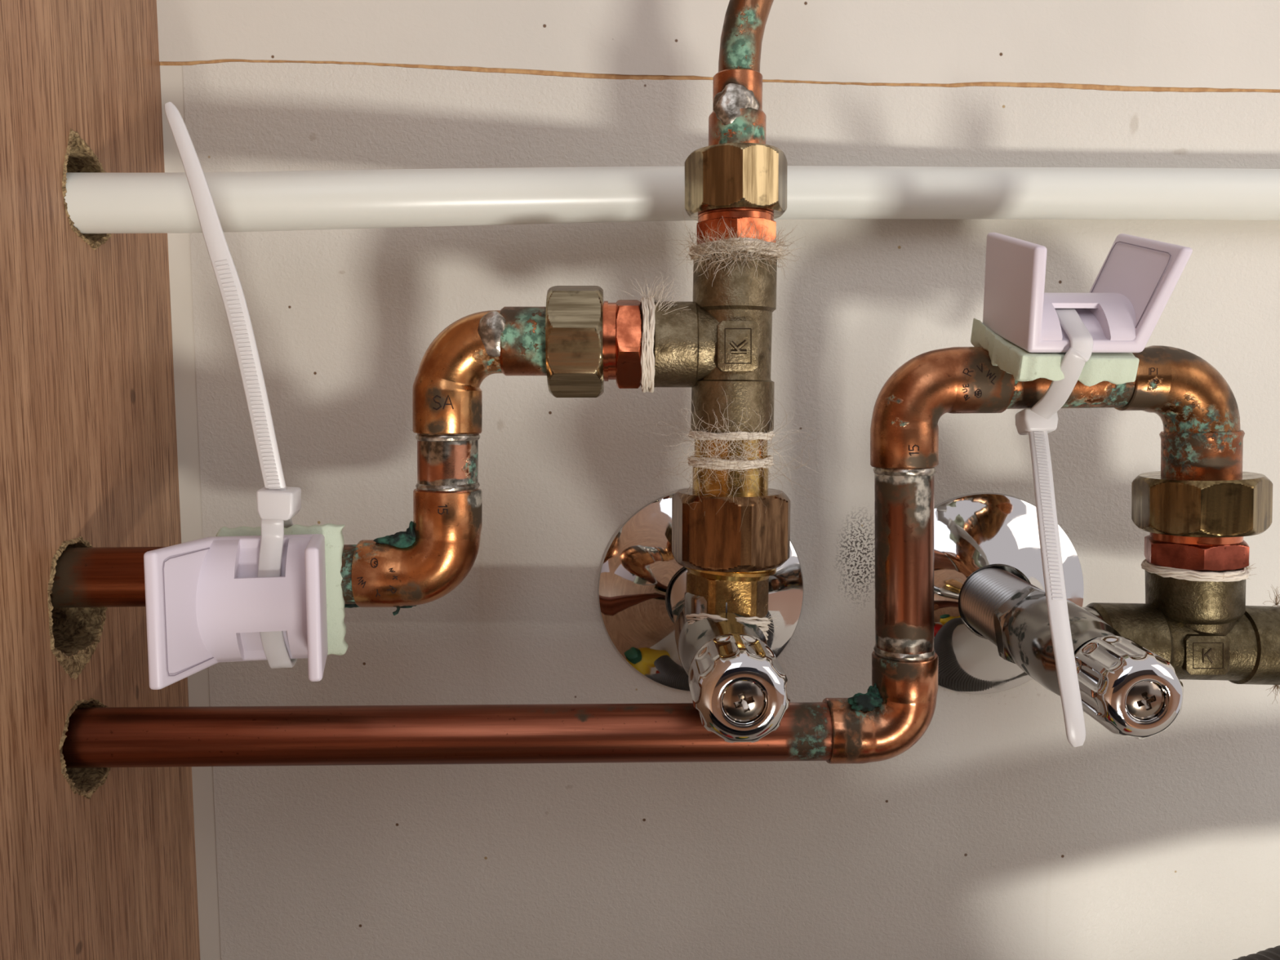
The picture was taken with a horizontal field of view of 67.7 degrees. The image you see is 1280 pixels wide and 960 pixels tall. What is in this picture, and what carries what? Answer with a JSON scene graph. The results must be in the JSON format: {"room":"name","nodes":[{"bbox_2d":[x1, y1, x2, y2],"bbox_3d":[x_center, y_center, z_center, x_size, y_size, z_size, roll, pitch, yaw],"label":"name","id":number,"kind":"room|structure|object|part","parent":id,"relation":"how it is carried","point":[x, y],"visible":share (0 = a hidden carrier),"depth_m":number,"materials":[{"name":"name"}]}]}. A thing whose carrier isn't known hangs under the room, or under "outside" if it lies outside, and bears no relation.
{"room":"under-sink cabinet","nodes":[
{"label":"under-sink cabinet","id":0,"kind":"room"},
{"bbox_2d":[0,0,199,959],"bbox_3d":[-0.145,-0.059,-0.018,0.019,0.800,0.622,0,5,-1],"label":"wooden panel","id":1,"kind":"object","parent":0,"point":[96,863],"depth_m":0.24,"materials":[{"name":"brown wood"}]},
{"bbox_2d":[49,272,688,615],"bbox_3d":[-0.088,-0.008,0.238,0.200,0.085,0.028,0,5,-1],"label":"copper pipe","id":2,"kind":"object","parent":1,"relation":"attached to","point":[580,340],"visible":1,"depth_m":0.23,"materials":[{"name":"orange metal"}]},
{"bbox_2d":[143,533,328,689],"bbox_3d":[-0.090,0.029,0.218,0.036,0.030,0.024,-1,5,-10],"label":"holder","id":3,"kind":"object","parent":2,"relation":"attached to","point":[207,605],"visible":1,"depth_m":0.22,"materials":[{"name":"white plastic"}]},
{"bbox_2d":[164,102,301,668],"bbox_3d":[-0.087,-0.017,0.224,0.018,0.126,0.047,1,5,7],"label":"cable tie","id":4,"kind":"object","parent":3,"relation":"attached to","point":[277,503],"visible":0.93,"depth_m":0.21,"materials":[{"name":"white plastic"}]},
{"bbox_2d":[216,523,348,655],"bbox_3d":[-0.087,0.028,0.233,0.030,0.033,0.006,-1,5,-12],"label":"pad","id":5,"kind":"object","parent":2,"relation":"attached to","point":[332,533],"visible":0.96,"depth_m":0.23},
{"bbox_2d":[62,345,1272,768],"bbox_3d":[-0.013,0.020,0.249,0.350,0.110,0.031,0,5,-1],"label":"copper pipe","id":6,"kind":"object","parent":1,"relation":"attached to","point":[1197,511],"visible":1,"depth_m":0.24,"materials":[{"name":"brown metal"}]},
{"bbox_2d":[970,318,1139,386],"bbox_3d":[0.101,-0.032,0.235,0.028,0.018,0.034,0,5,-1],"label":"pad","id":7,"kind":"object","parent":6,"relation":"attached to","point":[1117,368],"visible":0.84,"depth_m":0.22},
{"bbox_2d":[982,232,1192,352],"bbox_3d":[0.104,-0.045,0.229,0.036,0.030,0.035,0,5,-1],"label":"holder","id":8,"kind":"object","parent":7,"relation":"attached to","point":[1138,276],"visible":0.94,"depth_m":0.22,"materials":[{"name":"white plastic"}]},
{"bbox_2d":[1015,308,1093,746],"bbox_3d":[0.100,0.006,0.237,0.017,0.100,0.063,2,6,18],"label":"cable tie","id":9,"kind":"object","parent":8,"relation":"attached to","point":[1036,422],"visible":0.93,"depth_m":0.22,"materials":[{"name":"white plastic"}]},
{"bbox_2d":[156,0,1279,959],"bbox_3d":[0.204,-0.089,0.304,0.817,0.800,0.012,0,5,-1],"label":"wall","id":10,"kind":"structure","parent":0,"point":[993,836],"depth_m":0.30,"materials":[{"name":"white paint"}]},
{"bbox_2d":[64,165,1279,233],"bbox_3d":[0.047,-0.079,0.273,0.474,0.028,0.031,-1,5,-7],"label":"pipe","id":11,"kind":"object","parent":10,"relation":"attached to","point":[98,202],"visible":0.85,"depth_m":0.26,"materials":[{"name":"white plastic"}]},
{"bbox_2d":[597,492,804,691],"bbox_3d":[0.020,0.036,0.299,0.066,0.066,0.012,0,5,-1],"label":"rosette","id":12,"kind":"object","parent":10,"relation":"attached to","point":[638,568],"visible":0.41,"depth_m":0.30,"materials":[{"name":"grey metal"}]},
{"bbox_2d":[669,568,790,742],"bbox_3d":[0.022,0.041,0.252,0.028,0.026,0.100,0,5,-1],"label":"angle valve","id":13,"kind":"object","parent":10,"relation":"attached to","point":[737,684],"visible":0.86,"depth_m":0.20,"materials":[{"name":"silver metal"}]},
{"bbox_2d":[642,386,830,621],"bbox_3d":[0.022,0.006,0.237,0.045,0.059,0.038,-2,6,-22],"label":"brass union","id":14,"kind":"object","parent":13,"relation":"attached to","point":[731,531],"visible":1,"depth_m":0.23,"materials":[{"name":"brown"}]},
{"bbox_2d":[653,250,777,433],"bbox_3d":[0.018,-0.034,0.238,0.031,0.045,0.022,0,5,-1],"label":"brass tee","id":15,"kind":"object","parent":14,"relation":"attached to","point":[722,338],"visible":1,"depth_m":0.23,"materials":[{"name":"brown metal"}]},
{"bbox_2d":[666,0,805,284],"bbox_3d":[0.025,-0.115,0.229,0.036,0.138,0.029,-2,6,-24],"label":"copper pipe","id":16,"kind":"object","parent":15,"relation":"attached to","point":[735,185],"visible":1,"depth_m":0.23,"materials":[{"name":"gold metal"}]},
{"bbox_3d":[0.023,-0.032,0.228,0.007,0.008,0.001,0,5,-1],"label":"badge frame","id":17,"kind":"part","parent":15,"relation":"part of","materials":[{"name":"gold metal"}]},
{"bbox_3d":[0.022,0.046,0.211,0.021,0.021,0.018,0,5,-1],"label":"knob","id":18,"kind":"part","parent":13,"relation":"part of","materials":[{"name":"silver metal"}]},
{"bbox_2d":[933,492,1084,693],"bbox_3d":[0.110,0.037,0.301,0.066,0.066,0.012,0,5,-1],"label":"rosette","id":19,"kind":"object","parent":10,"relation":"attached to","point":[974,532],"visible":0.6,"depth_m":0.30,"materials":[{"name":"grey metal"}]},
{"bbox_2d":[960,565,1183,738],"bbox_3d":[0.112,0.043,0.258,0.027,0.024,0.094,0,5,-1],"label":"angle valve","id":20,"kind":"object","parent":10,"relation":"attached to","point":[1129,689],"visible":0.94,"depth_m":0.23,"materials":[{"name":"silver metal"}]},
{"bbox_3d":[0.112,0.048,0.220,0.020,0.021,0.018,0,5,-1],"label":"knob","id":21,"kind":"part","parent":20,"relation":"part of","materials":[{"name":"silver metal"}]},
{"bbox_2d":[1084,569,1279,702],"bbox_3d":[0.155,0.041,0.255,0.070,0.037,0.023,0,5,-1],"label":"brass tee","id":22,"kind":"object","parent":20,"relation":"attached to","point":[1206,630],"visible":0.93,"depth_m":0.25,"materials":[{"name":"brown metal"}]},
{"bbox_3d":[0.146,0.045,0.245,0.008,0.007,0.001,0,5,-1],"label":"badge frame","id":23,"kind":"part","parent":22,"relation":"part of","materials":[{"name":"gold metal"}]},
{"bbox_2d":[1232,945,1279,959],"bbox_3d":[0.129,0.167,0.242,0.341,0.106,0.041,-1,5,-6],"label":"hose","id":24,"kind":"object","parent":10,"relation":"attached to","point":[1270,953],"visible":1,"depth_m":0.25,"materials":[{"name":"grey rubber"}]}
]}

